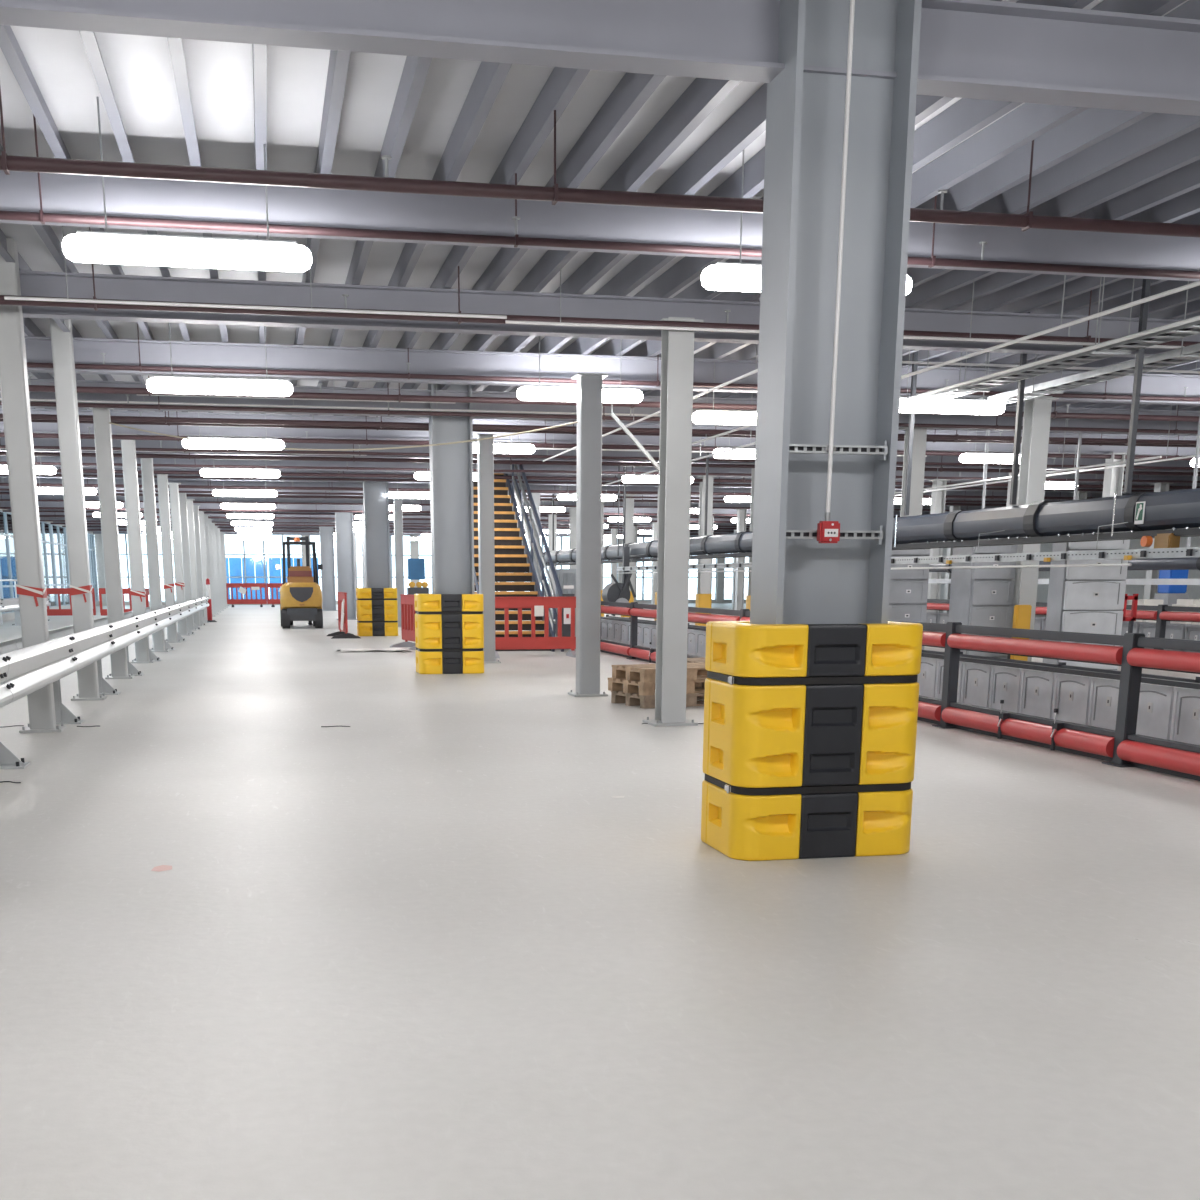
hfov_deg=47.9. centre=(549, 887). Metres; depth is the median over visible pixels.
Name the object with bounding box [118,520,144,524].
light
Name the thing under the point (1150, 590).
steel column
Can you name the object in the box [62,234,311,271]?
diffuser
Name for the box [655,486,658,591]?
steel column
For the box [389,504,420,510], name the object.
light
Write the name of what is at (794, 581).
column
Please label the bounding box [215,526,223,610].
steel column
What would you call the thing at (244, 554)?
window
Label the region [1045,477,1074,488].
light
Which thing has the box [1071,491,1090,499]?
steel column
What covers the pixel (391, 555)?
window
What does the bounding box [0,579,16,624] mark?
handrail
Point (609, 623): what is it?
plastic bin
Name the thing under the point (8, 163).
pipe
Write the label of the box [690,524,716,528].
light
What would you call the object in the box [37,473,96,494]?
light
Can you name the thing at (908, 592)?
tower
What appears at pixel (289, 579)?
hood
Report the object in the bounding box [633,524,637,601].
steel column
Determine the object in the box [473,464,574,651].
stair
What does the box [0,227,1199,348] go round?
pipe
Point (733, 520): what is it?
light
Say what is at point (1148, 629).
plastic bin
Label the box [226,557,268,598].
hoarding
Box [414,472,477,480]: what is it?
diffuser
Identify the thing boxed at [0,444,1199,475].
pipe
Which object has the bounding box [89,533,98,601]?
window
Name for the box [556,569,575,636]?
cabinet
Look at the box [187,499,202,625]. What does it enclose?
steel column
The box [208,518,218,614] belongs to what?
steel column
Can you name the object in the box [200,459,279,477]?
light
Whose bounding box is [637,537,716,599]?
window
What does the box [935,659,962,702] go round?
plastic bin
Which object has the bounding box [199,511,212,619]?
steel column
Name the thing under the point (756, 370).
conduit
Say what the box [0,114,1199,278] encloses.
pipe
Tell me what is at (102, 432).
steel column
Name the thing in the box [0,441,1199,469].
pipe
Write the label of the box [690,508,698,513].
diffuser
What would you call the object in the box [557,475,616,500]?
light
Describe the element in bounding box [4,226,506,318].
conduit
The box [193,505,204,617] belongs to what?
steel column
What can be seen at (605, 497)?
diffuser
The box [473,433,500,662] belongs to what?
steel column
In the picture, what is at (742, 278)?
diffuser
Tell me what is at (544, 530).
light
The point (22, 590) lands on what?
barrier tape
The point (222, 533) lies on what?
steel column
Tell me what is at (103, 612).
barrier
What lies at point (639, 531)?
light
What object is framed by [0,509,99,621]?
wall
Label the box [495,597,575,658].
barrier
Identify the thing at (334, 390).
conduit
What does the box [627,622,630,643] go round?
plastic bin
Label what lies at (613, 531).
steel column
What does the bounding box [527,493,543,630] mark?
steel column
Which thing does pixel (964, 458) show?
diffuser
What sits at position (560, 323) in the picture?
conduit
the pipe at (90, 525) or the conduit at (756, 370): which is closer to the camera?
the conduit at (756, 370)
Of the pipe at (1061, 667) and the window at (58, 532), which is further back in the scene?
the window at (58, 532)
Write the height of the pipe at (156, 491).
0.694 m
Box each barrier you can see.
[46,588,95,615]
[99,588,148,615]
[128,589,148,610]
[226,583,266,606]
[266,583,282,606]
[327,592,359,638]
[390,594,415,649]
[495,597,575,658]
[600,601,1199,780]
[927,599,1199,649]
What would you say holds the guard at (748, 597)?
on the steel column at (753, 469)
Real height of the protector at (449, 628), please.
1.180 m
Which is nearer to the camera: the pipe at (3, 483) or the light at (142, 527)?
the pipe at (3, 483)
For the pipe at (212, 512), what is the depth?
48.37 m
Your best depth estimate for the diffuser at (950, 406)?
16.27 m
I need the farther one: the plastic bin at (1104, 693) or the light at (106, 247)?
the plastic bin at (1104, 693)
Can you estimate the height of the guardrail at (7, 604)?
0.855 m
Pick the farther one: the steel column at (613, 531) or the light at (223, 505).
the steel column at (613, 531)
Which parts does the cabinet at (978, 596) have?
panel, panel, panel, panel, panel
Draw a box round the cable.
[109,421,577,450]
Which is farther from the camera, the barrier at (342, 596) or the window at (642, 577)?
the window at (642, 577)
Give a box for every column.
[0,238,66,732]
[50,318,106,700]
[89,407,134,678]
[117,434,154,662]
[141,458,168,651]
[157,470,181,642]
[168,483,190,635]
[179,493,196,630]
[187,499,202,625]
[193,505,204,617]
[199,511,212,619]
[204,514,215,616]
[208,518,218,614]
[212,523,220,611]
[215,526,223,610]
[218,528,225,608]
[220,532,227,607]
[222,533,228,605]
[319,524,337,610]
[335,505,356,619]
[353,527,357,610]
[361,520,365,587]
[363,471,390,587]
[393,499,403,626]
[428,384,474,593]
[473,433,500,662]
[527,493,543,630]
[548,514,556,618]
[567,507,575,568]
[568,373,607,696]
[601,502,603,589]
[610,529,617,582]
[621,494,636,590]
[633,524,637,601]
[642,317,703,726]
[651,522,656,609]
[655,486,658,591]
[697,475,716,593]
[710,513,715,604]
[729,530,736,608]
[734,509,746,609]
[748,463,754,594]
[750,0,921,623]
[900,427,928,516]
[927,479,949,611]
[943,506,960,611]
[1006,467,1019,506]
[1010,396,1058,660]
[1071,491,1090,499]
[1102,452,1126,496]
[1144,482,1172,598]
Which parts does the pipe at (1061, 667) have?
frame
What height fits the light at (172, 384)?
0.950 m
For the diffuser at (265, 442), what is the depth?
20.79 m
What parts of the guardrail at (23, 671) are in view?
rail, rail, foot plate, rail, rail, post, foot plate, rail, rail, post, foot plate, rail, rail, post, rail, rail, rail, rail, rail, rail, rail, post, rail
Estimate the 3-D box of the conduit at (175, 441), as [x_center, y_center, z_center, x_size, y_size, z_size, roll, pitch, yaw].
[-8.381,-8.293,24.611,10.000,0.614,0.028,-3,13,-11]
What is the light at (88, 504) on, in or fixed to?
hanging from the ceiling
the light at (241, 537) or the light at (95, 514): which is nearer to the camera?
the light at (95, 514)
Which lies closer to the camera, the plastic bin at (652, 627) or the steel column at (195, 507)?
the plastic bin at (652, 627)
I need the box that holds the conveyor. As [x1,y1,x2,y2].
[928,407,1199,584]
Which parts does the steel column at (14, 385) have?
plate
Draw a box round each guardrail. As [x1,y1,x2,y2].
[0,596,49,625]
[0,596,209,768]
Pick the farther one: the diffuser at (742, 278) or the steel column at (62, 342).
the steel column at (62, 342)
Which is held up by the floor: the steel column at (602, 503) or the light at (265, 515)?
the steel column at (602, 503)
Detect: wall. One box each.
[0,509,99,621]
[94,534,745,605]
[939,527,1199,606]
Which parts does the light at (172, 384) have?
suspension rod, suspension rod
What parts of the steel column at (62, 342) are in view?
plate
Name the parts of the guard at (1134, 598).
frame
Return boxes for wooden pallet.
[608,678,704,695]
[611,687,703,708]
[612,662,707,681]
[687,658,704,662]
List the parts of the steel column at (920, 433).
cap plate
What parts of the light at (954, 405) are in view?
suspension rod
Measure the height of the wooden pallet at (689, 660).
0.144 m
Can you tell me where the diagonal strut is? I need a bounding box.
[610,403,658,470]
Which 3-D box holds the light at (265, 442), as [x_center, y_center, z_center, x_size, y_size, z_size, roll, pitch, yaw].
[-4.887,-7.247,20.770,1.540,0.950,0.190,-3,13,-11]
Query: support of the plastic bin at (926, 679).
on the pipe at (1061, 667)
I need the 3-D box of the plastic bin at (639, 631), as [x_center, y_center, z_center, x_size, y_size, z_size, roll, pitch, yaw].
[1.881,-4.828,25.711,0.438,0.420,0.530,-3,13,-11]
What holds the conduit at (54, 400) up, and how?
hanging from the ceiling
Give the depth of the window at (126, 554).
73.00 m
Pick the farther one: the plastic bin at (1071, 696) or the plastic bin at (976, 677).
the plastic bin at (976, 677)
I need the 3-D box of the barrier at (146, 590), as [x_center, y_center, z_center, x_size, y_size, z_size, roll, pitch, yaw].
[-13.392,-9.256,44.280,0.720,1.085,2.010,1,13,3]
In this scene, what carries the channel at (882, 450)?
attached to the column at (794, 581)
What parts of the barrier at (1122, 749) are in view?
red rail, red rail, post, red rail, red rail, red rail, red rail, post, red rail, red rail, post, lever, red rail, red rail, lever, post, red rail, red rail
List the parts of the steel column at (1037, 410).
cap plate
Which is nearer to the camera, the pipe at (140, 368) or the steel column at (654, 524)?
the pipe at (140, 368)
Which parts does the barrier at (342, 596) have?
panel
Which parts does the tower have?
panel, panel, casing, panel, panel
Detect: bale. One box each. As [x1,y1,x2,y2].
[1127,599,1163,622]
[1170,599,1199,624]
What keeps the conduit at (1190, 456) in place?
hanging from the ceiling
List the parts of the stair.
handrail, rail, handrail, screen rail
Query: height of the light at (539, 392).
0.950 m
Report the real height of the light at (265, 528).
0.950 m
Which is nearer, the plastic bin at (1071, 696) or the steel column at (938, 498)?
the plastic bin at (1071, 696)
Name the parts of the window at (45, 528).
pane, pane, pane, pane, pane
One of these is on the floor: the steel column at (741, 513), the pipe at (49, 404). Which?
the steel column at (741, 513)
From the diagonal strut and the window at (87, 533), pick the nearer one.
the diagonal strut
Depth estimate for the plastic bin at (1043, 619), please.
25.78 m
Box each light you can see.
[0,456,56,474]
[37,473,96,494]
[62,97,311,271]
[85,501,122,507]
[93,512,141,516]
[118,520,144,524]
[141,526,159,530]
[146,323,292,395]
[182,412,284,449]
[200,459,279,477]
[212,479,276,496]
[220,498,275,508]
[227,509,273,518]
[231,519,272,525]
[235,526,271,530]
[238,531,271,535]
[240,536,270,539]
[353,522,363,525]
[353,528,360,531]
[355,505,393,519]
[389,483,429,498]
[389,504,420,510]
[408,537,430,540]
[414,463,477,480]
[421,533,430,536]
[473,442,534,453]
[517,336,642,402]
[517,497,564,511]
[543,529,569,532]
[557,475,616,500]
[604,534,622,537]
[608,508,650,521]
[622,474,693,482]
[638,530,651,533]
[690,499,698,513]
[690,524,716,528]
[692,362,756,424]
[701,150,911,294]
[713,437,754,458]
[724,492,750,501]
[731,518,749,522]
[894,481,930,504]
[899,349,1004,414]
[959,430,1020,463]
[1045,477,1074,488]
[1190,457,1199,466]
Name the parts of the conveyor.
support rail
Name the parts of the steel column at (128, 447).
plate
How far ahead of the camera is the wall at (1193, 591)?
49.11 m
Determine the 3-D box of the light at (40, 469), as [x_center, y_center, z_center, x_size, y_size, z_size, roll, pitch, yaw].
[-10.230,-8.368,25.670,1.540,0.950,0.190,-3,13,-11]
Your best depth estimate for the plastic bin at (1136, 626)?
23.30 m
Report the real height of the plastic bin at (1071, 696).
0.420 m
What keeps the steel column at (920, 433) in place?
on the floor
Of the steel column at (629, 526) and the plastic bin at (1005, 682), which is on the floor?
the steel column at (629, 526)
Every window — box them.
[0,510,17,613]
[40,521,57,607]
[52,524,69,605]
[87,533,92,601]
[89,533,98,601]
[120,534,174,601]
[224,535,302,595]
[310,536,410,587]
[541,537,617,591]
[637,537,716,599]
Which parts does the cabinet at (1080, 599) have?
panel, panel, panel, panel, panel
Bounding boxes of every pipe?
[0,86,1199,237]
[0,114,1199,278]
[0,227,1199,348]
[0,375,1198,421]
[0,382,1197,433]
[0,411,1194,460]
[0,411,1195,446]
[0,411,1196,444]
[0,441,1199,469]
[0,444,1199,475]
[0,458,1199,482]
[0,467,1173,491]
[0,478,1101,499]
[0,479,1060,502]
[0,489,1005,505]
[0,495,967,510]
[0,502,899,516]
[3,509,749,518]
[27,323,1199,401]
[39,513,731,522]
[40,518,749,526]
[50,523,749,529]
[56,468,1199,488]
[62,525,749,531]
[87,528,729,534]
[540,279,1199,565]
[601,615,1199,752]
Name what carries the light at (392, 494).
hanging from the ceiling
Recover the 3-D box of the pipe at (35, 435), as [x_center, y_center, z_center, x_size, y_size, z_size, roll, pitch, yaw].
[5.994,-8.284,24.715,39.600,0.678,0.095,-3,13,-11]
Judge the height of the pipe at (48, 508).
0.708 m
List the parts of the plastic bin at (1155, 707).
label plate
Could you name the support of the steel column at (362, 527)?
on the floor
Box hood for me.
[287,577,313,582]
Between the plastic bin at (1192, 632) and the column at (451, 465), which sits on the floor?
the column at (451, 465)
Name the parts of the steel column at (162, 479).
plate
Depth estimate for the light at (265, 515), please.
44.67 m
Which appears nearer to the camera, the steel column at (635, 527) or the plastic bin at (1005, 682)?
the plastic bin at (1005, 682)
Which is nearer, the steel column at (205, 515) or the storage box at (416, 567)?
the storage box at (416, 567)
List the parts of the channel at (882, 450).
rail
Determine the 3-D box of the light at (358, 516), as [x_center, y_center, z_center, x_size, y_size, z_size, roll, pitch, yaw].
[-5.813,-12.899,45.465,1.540,0.950,0.190,-3,13,-11]
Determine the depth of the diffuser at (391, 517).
45.37 m
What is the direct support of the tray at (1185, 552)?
attached to the duct pipe at (1148, 515)
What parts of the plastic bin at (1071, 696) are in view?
label plate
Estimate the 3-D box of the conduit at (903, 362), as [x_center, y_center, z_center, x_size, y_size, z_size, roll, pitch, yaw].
[7.851,-6.191,15.427,10.000,0.614,0.028,-3,13,-11]
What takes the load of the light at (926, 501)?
hanging from the ceiling
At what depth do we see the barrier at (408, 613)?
28.23 m
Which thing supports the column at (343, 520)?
on the floor
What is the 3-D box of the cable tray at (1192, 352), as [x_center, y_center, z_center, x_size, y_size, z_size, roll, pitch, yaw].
[6.331,-5.330,12.161,0.400,0.835,11.000,-3,13,-11]
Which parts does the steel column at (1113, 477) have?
cap plate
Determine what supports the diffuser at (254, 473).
attached to the light at (207, 472)
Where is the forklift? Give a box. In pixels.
[275,536,322,628]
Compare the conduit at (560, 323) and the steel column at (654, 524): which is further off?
the steel column at (654, 524)
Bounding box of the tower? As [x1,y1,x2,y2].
[888,542,930,649]
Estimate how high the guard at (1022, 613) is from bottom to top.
1.060 m
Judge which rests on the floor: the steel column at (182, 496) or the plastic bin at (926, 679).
the steel column at (182, 496)
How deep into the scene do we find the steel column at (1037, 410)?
18.07 m
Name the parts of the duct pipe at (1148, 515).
belt frame, drop rod, drop rod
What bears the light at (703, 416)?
hanging from the ceiling
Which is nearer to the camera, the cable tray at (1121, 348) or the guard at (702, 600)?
the cable tray at (1121, 348)
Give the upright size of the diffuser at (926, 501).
0.150 m
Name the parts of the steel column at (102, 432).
plate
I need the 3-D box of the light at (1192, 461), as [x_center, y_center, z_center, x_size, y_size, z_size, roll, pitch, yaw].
[12.234,-8.033,24.205,1.540,0.950,0.190,-3,13,-11]
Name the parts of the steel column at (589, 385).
plate, cap plate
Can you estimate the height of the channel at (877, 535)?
0.090 m
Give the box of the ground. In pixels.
[124,594,747,600]
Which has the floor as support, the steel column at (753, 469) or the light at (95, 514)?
the steel column at (753, 469)
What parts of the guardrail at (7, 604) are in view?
rail, rail, post, rail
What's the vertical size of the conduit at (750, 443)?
0.918 m
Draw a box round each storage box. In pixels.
[407,558,428,594]
[1155,570,1188,622]
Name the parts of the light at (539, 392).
suspension rod, suspension rod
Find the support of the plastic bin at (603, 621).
on the pipe at (1061, 667)
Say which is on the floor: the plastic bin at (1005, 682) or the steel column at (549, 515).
the steel column at (549, 515)
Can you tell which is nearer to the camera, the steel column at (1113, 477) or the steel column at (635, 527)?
the steel column at (1113, 477)
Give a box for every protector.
[356,588,397,635]
[414,594,483,673]
[701,621,922,860]
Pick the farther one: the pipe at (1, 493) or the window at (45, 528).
the window at (45, 528)
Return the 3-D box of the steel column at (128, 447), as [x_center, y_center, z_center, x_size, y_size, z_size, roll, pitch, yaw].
[-6.995,-5.690,22.776,0.375,3.730,0.375,-3,13,-11]
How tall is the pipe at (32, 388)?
0.678 m
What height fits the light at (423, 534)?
0.950 m
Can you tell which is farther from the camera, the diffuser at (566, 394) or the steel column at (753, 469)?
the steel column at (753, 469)
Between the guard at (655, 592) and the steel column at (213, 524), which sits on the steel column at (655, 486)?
the guard at (655, 592)
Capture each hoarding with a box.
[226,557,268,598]
[268,557,318,598]
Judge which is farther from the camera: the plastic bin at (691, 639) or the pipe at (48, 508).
the pipe at (48, 508)
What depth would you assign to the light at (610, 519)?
47.25 m
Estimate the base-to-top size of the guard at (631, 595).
1.060 m
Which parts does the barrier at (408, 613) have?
panel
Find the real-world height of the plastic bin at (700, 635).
0.420 m
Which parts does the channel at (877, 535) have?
rail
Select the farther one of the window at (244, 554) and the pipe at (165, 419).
the window at (244, 554)
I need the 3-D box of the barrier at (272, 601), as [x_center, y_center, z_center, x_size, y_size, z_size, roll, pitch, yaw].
[-13.484,-14.999,69.130,1.990,1.194,0.720,-4,13,-15]
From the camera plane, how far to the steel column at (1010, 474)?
29.25 m
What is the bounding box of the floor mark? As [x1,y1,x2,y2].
[151,865,171,871]
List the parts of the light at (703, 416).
suspension rod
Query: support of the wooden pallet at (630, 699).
on the floor
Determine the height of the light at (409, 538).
0.950 m
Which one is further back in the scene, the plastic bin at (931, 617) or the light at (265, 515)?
the light at (265, 515)
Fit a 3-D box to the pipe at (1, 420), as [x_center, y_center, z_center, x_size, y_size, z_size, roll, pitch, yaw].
[6.448,-7.800,22.566,39.600,0.664,0.068,-3,13,-11]
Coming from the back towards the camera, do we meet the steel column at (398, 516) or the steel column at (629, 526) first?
the steel column at (398, 516)
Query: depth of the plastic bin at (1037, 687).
12.41 m
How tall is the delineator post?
1.420 m
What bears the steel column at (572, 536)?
on the floor
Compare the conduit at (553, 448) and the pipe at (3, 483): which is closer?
the conduit at (553, 448)
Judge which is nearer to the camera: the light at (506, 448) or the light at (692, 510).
the light at (506, 448)
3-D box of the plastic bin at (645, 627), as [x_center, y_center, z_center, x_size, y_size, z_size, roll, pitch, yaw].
[1.992,-4.707,25.181,0.438,0.420,0.530,-3,13,-11]
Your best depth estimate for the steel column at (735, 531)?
64.45 m
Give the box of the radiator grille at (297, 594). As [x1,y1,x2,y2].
[290,587,312,601]
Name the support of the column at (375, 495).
on the floor
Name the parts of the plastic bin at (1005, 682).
label plate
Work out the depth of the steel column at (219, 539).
64.28 m
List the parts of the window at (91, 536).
pane, pane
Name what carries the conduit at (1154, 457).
hanging from the ceiling
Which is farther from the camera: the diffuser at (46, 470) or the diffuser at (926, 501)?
the diffuser at (926, 501)
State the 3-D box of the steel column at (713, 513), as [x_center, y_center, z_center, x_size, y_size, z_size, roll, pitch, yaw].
[5.823,-11.860,49.688,0.450,3.750,0.450,-3,13,-11]
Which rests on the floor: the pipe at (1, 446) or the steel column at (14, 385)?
the steel column at (14, 385)
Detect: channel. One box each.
[786,526,882,543]
[789,441,887,460]
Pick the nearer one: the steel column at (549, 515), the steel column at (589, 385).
the steel column at (589, 385)
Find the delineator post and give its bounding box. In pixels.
[206,578,216,621]
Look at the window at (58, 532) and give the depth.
60.17 m
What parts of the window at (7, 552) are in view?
pane, pane, pane, pane, pane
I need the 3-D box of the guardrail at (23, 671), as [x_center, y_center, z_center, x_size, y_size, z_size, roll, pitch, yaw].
[-7.518,-4.857,25.578,0.566,0.855,40.097,-3,13,-11]
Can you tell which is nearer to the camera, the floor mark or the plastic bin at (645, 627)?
the floor mark
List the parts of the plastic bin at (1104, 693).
label plate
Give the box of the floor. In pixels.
[0,603,1199,1199]
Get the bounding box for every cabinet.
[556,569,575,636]
[948,538,1017,658]
[1043,531,1130,670]
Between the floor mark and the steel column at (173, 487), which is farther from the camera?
the steel column at (173, 487)
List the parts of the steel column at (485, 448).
cap plate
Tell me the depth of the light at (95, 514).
43.83 m
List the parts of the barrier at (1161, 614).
red rail, red rail, red rail, post, red rail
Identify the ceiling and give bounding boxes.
[0,0,1199,537]
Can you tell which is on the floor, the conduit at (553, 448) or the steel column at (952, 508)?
the steel column at (952, 508)
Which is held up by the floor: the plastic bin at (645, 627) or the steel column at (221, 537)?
the steel column at (221, 537)
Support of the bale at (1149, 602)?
on the floor
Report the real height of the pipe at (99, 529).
0.708 m
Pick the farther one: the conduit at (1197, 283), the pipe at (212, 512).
the pipe at (212, 512)
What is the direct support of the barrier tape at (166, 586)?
attached to the steel column at (162, 479)
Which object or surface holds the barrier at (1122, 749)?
on the floor
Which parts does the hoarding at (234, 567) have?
panel, panel, cross rail, panel, panel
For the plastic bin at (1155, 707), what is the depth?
10.77 m
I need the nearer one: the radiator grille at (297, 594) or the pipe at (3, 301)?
the pipe at (3, 301)
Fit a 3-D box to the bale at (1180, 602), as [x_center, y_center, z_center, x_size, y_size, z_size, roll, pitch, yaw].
[12.763,-5.226,26.844,0.620,1.010,0.700,-3,13,-11]
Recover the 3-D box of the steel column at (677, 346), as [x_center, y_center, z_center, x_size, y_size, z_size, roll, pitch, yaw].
[1.190,-3.456,12.971,0.445,3.750,0.445,-3,13,-11]
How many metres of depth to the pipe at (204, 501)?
41.80 m
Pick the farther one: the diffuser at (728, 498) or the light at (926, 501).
the light at (926, 501)
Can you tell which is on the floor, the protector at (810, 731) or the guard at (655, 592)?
the protector at (810, 731)
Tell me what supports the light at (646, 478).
hanging from the ceiling
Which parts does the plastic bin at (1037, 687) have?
label plate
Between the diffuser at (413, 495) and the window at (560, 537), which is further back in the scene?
the window at (560, 537)
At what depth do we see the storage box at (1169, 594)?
27.94 m
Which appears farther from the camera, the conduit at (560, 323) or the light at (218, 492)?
the light at (218, 492)
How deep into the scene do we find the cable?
17.25 m
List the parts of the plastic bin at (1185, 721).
label plate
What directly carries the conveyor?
hanging from the ceiling
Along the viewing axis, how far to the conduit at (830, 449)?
6.40 m
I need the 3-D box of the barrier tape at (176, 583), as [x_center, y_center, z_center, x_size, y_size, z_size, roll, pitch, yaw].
[-9.368,-7.649,34.170,0.231,0.205,0.257,-3,13,-11]
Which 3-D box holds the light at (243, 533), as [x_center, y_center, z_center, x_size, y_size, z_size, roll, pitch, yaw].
[-13.716,-16.819,62.590,1.540,0.950,0.190,-3,13,-11]
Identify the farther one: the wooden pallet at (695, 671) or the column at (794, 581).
the wooden pallet at (695, 671)
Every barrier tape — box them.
[16,584,46,606]
[69,585,92,601]
[130,590,145,601]
[163,583,174,592]
[175,582,184,589]
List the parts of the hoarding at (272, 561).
panel, panel, cross rail, panel, panel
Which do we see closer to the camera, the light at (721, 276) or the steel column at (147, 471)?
the light at (721, 276)
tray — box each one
[617,522,1199,573]
[911,277,1199,400]
[980,281,1199,403]
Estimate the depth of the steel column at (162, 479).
30.07 m
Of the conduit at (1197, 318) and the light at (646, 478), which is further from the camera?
the light at (646, 478)
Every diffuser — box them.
[0,466,56,474]
[37,487,96,494]
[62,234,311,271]
[146,378,292,395]
[182,438,284,449]
[200,469,279,477]
[212,490,276,496]
[220,503,275,508]
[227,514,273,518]
[355,515,393,519]
[389,492,429,498]
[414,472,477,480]
[517,387,642,402]
[517,507,564,511]
[557,494,616,500]
[608,517,650,521]
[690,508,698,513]
[692,411,756,424]
[701,265,911,294]
[713,449,754,458]
[724,496,750,501]
[894,498,930,504]
[899,399,1004,414]
[959,454,1020,463]
[1045,482,1074,488]
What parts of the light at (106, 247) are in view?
suspension rod, suspension rod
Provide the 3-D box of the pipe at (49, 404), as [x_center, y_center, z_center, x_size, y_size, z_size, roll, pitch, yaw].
[6.851,-7.362,20.656,39.600,0.664,0.068,-3,13,-11]
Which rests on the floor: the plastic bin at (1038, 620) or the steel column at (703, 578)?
the steel column at (703, 578)
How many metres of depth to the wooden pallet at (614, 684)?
15.22 m
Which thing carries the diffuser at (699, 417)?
attached to the light at (703, 416)
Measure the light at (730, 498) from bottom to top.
0.950 m
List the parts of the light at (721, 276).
suspension rod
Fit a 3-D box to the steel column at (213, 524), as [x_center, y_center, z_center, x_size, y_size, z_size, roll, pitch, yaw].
[-14.411,-13.697,57.711,0.540,3.750,0.540,-3,13,-11]
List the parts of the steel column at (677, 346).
plate, cap plate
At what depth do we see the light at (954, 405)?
16.27 m
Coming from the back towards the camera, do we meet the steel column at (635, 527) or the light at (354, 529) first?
the steel column at (635, 527)
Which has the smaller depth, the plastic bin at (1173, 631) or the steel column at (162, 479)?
the plastic bin at (1173, 631)
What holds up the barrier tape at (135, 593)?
attached to the steel column at (128, 447)
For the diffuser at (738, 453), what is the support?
attached to the light at (742, 453)
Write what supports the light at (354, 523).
hanging from the ceiling
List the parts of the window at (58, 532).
pane, pane, pane, pane, pane, pane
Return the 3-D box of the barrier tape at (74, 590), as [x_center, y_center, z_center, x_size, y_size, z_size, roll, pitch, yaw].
[-5.498,-3.453,15.838,0.231,0.205,0.257,-3,13,-11]
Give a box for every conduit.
[0,375,707,415]
[2,441,366,455]
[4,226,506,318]
[137,390,455,403]
[505,268,1183,348]
[535,420,926,456]
[543,344,757,461]
[563,393,755,496]
[692,275,1199,444]
[825,0,854,520]
[895,405,1199,495]
[895,411,1161,493]
[902,354,1199,373]
[908,277,1199,399]
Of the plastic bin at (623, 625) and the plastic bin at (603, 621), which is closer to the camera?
the plastic bin at (623, 625)
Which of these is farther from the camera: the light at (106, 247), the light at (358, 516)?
the light at (358, 516)
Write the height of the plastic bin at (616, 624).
0.420 m
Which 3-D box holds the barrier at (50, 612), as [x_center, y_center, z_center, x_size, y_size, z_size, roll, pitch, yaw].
[-17.128,-10.041,47.711,2.010,1.085,0.720,-5,14,-19]
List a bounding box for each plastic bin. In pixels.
[601,619,606,639]
[606,620,612,640]
[613,620,619,641]
[620,621,626,642]
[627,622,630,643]
[637,623,641,645]
[642,624,649,646]
[650,625,655,647]
[687,629,695,655]
[696,630,705,656]
[917,657,936,697]
[925,612,948,631]
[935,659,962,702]
[937,613,948,632]
[961,662,990,707]
[989,665,1021,712]
[1019,669,1055,718]
[1033,617,1045,639]
[1041,618,1045,639]
[1051,673,1090,724]
[1087,677,1119,729]
[1120,622,1153,646]
[1136,683,1173,739]
[1139,623,1174,648]
[1164,624,1194,650]
[1169,687,1199,744]
[1183,625,1199,652]
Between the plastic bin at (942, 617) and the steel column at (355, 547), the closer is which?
the plastic bin at (942, 617)
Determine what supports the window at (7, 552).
in the wall at (7, 616)
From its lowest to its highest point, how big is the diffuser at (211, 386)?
0.150 m
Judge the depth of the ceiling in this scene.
9.52 m
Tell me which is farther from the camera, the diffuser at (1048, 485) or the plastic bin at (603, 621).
the diffuser at (1048, 485)
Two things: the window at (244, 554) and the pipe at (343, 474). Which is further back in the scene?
the window at (244, 554)
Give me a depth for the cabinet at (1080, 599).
15.84 m
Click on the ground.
(639, 596)
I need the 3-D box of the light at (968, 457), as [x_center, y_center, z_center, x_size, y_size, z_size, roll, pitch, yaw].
[7.826,-7.831,23.321,1.540,0.950,0.190,-3,13,-11]
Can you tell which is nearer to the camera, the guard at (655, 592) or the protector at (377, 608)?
the protector at (377, 608)
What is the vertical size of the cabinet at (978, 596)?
2.080 m
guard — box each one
[621,591,633,616]
[654,592,656,620]
[695,594,711,625]
[746,595,750,609]
[1007,605,1031,660]
[1123,594,1137,632]

